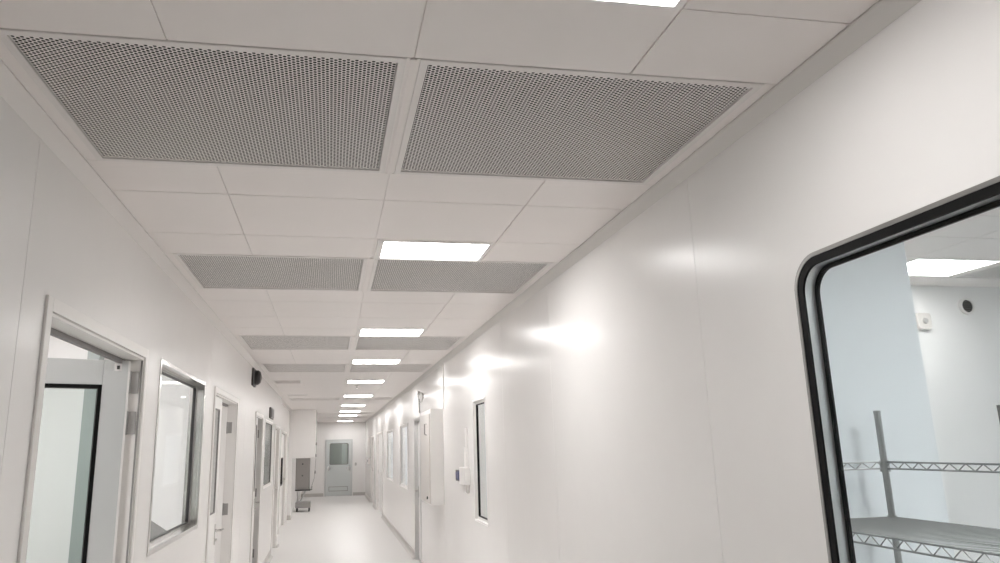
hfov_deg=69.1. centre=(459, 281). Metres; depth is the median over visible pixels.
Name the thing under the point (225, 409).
door
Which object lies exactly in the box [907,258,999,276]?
recessed light
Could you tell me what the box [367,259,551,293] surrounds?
ceiling vent
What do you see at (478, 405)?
window
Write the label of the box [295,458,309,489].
wall cabinet
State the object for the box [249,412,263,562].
door
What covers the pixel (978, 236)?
ceiling
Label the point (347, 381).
recessed light
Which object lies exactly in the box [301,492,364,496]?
baseboard
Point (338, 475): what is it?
door
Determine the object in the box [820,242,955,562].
wall
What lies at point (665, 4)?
recessed light
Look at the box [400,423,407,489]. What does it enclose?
window
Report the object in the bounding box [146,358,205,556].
window
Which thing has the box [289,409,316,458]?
bulkhead
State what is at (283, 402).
crown molding
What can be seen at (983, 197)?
window
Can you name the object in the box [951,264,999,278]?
ceiling vent
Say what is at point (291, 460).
pilaster
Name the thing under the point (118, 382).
door
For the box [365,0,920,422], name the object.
crown molding
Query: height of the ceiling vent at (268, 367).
0.048 m
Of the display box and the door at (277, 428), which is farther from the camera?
the door at (277, 428)
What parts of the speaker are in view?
plate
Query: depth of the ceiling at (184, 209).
2.71 m
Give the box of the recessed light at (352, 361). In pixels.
[350,359,401,363]
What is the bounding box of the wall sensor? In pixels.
[915,313,931,329]
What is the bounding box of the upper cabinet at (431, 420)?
[420,409,443,504]
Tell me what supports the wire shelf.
attached to the wire rack
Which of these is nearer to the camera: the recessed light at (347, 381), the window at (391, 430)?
the recessed light at (347, 381)
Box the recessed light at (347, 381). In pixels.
[345,380,384,382]
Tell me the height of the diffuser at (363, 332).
0.006 m
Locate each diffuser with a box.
[353,360,398,362]
[360,329,421,335]
[633,0,676,3]
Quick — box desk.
[150,521,165,538]
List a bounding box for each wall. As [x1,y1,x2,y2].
[0,96,281,562]
[26,335,189,562]
[277,404,300,533]
[301,422,365,495]
[365,0,999,562]
[391,410,486,510]
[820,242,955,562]
[911,286,999,562]
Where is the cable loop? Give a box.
[417,391,423,412]
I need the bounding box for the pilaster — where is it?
[287,458,293,517]
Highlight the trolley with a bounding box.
[295,488,311,511]
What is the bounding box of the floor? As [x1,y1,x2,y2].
[270,495,420,562]
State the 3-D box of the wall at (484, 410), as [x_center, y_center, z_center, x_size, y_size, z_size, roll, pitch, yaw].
[-0.359,3.899,15.683,2.160,2.660,23.440,1,-13,-10]
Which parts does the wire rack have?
post, tie rail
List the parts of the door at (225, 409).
lever handle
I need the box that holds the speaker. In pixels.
[251,368,261,386]
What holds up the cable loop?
attached to the wall at (648, 403)
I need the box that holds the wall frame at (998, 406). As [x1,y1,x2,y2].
[996,405,999,421]
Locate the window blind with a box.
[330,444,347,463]
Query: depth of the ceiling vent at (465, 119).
2.30 m
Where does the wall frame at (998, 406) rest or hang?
attached to the wall at (960, 351)
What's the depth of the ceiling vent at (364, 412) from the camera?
20.57 m
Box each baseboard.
[263,544,279,562]
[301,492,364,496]
[364,492,423,562]
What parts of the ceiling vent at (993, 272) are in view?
filter panel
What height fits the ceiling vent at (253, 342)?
0.048 m
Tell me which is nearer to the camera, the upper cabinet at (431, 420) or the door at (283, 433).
the upper cabinet at (431, 420)
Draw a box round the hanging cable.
[311,420,316,487]
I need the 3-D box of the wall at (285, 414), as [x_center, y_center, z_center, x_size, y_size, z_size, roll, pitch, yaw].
[-4.601,4.904,19.686,0.100,2.660,13.650,1,-13,-10]
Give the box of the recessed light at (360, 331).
[356,328,425,336]
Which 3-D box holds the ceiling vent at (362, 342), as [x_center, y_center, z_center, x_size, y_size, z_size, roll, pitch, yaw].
[-0.525,0.585,7.079,0.995,0.048,0.927,1,-13,-10]
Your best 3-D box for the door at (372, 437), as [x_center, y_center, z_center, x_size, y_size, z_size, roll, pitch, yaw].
[-2.646,5.779,22.257,0.111,2.025,1.490,1,-13,-10]
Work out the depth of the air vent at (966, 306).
4.90 m
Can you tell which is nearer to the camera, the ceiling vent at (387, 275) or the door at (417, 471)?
the ceiling vent at (387, 275)
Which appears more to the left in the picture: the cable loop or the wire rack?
the cable loop
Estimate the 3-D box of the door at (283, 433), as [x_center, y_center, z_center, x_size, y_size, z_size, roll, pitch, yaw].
[-3.872,4.271,15.613,0.111,2.045,1.890,1,-13,-10]
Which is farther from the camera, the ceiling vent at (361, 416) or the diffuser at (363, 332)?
the ceiling vent at (361, 416)
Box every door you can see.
[17,295,148,562]
[205,386,238,562]
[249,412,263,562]
[271,425,279,548]
[278,430,286,532]
[324,439,352,495]
[371,435,373,501]
[376,431,382,512]
[414,416,421,560]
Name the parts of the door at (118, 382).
contact plate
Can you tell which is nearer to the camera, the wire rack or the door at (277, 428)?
the wire rack
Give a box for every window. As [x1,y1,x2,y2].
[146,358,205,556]
[263,419,272,488]
[387,429,392,481]
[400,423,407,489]
[472,396,488,526]
[794,176,999,562]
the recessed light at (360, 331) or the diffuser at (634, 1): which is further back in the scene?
the recessed light at (360, 331)
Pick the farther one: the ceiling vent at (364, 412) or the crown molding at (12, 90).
the ceiling vent at (364, 412)
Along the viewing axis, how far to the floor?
14.00 m
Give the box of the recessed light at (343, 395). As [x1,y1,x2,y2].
[342,395,372,396]
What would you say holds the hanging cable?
hanging from the bulkhead
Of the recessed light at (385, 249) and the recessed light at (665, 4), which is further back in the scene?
the recessed light at (385, 249)
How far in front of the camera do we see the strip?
8.45 m
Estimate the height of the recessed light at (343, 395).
0.033 m
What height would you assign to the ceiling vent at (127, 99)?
0.048 m
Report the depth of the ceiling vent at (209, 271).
4.16 m
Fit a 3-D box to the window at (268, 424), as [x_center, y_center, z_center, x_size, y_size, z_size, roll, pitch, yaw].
[-2.876,2.536,10.672,0.105,0.952,1.372,1,-13,-10]
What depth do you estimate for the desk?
4.76 m
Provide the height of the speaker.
0.200 m
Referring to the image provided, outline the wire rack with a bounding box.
[843,411,999,562]
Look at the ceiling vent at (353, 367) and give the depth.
9.20 m
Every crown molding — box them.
[0,58,283,397]
[282,400,291,410]
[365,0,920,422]
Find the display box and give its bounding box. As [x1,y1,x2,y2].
[269,407,273,419]
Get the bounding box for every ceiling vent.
[0,28,406,172]
[173,253,367,290]
[238,335,352,349]
[261,364,346,371]
[274,381,300,382]
[289,398,339,399]
[338,416,369,417]
[339,412,374,413]
[342,397,392,399]
[348,364,431,371]
[353,336,463,349]
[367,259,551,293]
[394,58,763,184]
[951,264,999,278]
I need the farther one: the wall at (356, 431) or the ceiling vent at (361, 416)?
the wall at (356, 431)
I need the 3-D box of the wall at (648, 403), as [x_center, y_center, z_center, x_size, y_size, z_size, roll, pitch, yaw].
[-0.815,3.056,11.963,0.050,2.660,30.600,1,-13,-10]
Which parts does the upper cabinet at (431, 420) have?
door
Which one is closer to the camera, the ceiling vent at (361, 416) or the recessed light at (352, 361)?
the recessed light at (352, 361)
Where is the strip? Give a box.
[442,364,443,407]
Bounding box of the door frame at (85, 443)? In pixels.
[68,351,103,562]
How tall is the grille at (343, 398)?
0.001 m
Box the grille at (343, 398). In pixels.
[343,398,389,399]
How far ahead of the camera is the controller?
6.84 m
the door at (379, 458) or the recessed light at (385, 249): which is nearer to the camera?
the recessed light at (385, 249)
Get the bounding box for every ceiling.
[0,0,878,421]
[904,207,999,286]
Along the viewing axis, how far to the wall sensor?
4.79 m
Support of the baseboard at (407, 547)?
attached to the wall at (648, 403)
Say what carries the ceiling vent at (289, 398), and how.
in the ceiling at (184, 209)
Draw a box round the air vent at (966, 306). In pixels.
[958,298,974,314]
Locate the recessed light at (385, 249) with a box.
[374,240,493,260]
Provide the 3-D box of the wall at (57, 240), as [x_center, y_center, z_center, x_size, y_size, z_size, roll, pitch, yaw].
[-1.871,1.488,5.025,0.100,2.660,16.950,1,-13,-10]
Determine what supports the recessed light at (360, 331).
in the ceiling at (184, 209)
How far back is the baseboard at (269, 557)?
11.01 m
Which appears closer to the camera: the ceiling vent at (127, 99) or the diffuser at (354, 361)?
the ceiling vent at (127, 99)
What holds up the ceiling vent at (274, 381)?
in the ceiling at (184, 209)
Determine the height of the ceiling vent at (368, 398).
0.048 m
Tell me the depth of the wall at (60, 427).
5.28 m
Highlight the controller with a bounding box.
[456,428,469,492]
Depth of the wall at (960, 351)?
4.75 m
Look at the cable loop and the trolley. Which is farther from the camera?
the trolley
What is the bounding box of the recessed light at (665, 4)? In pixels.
[573,0,686,9]

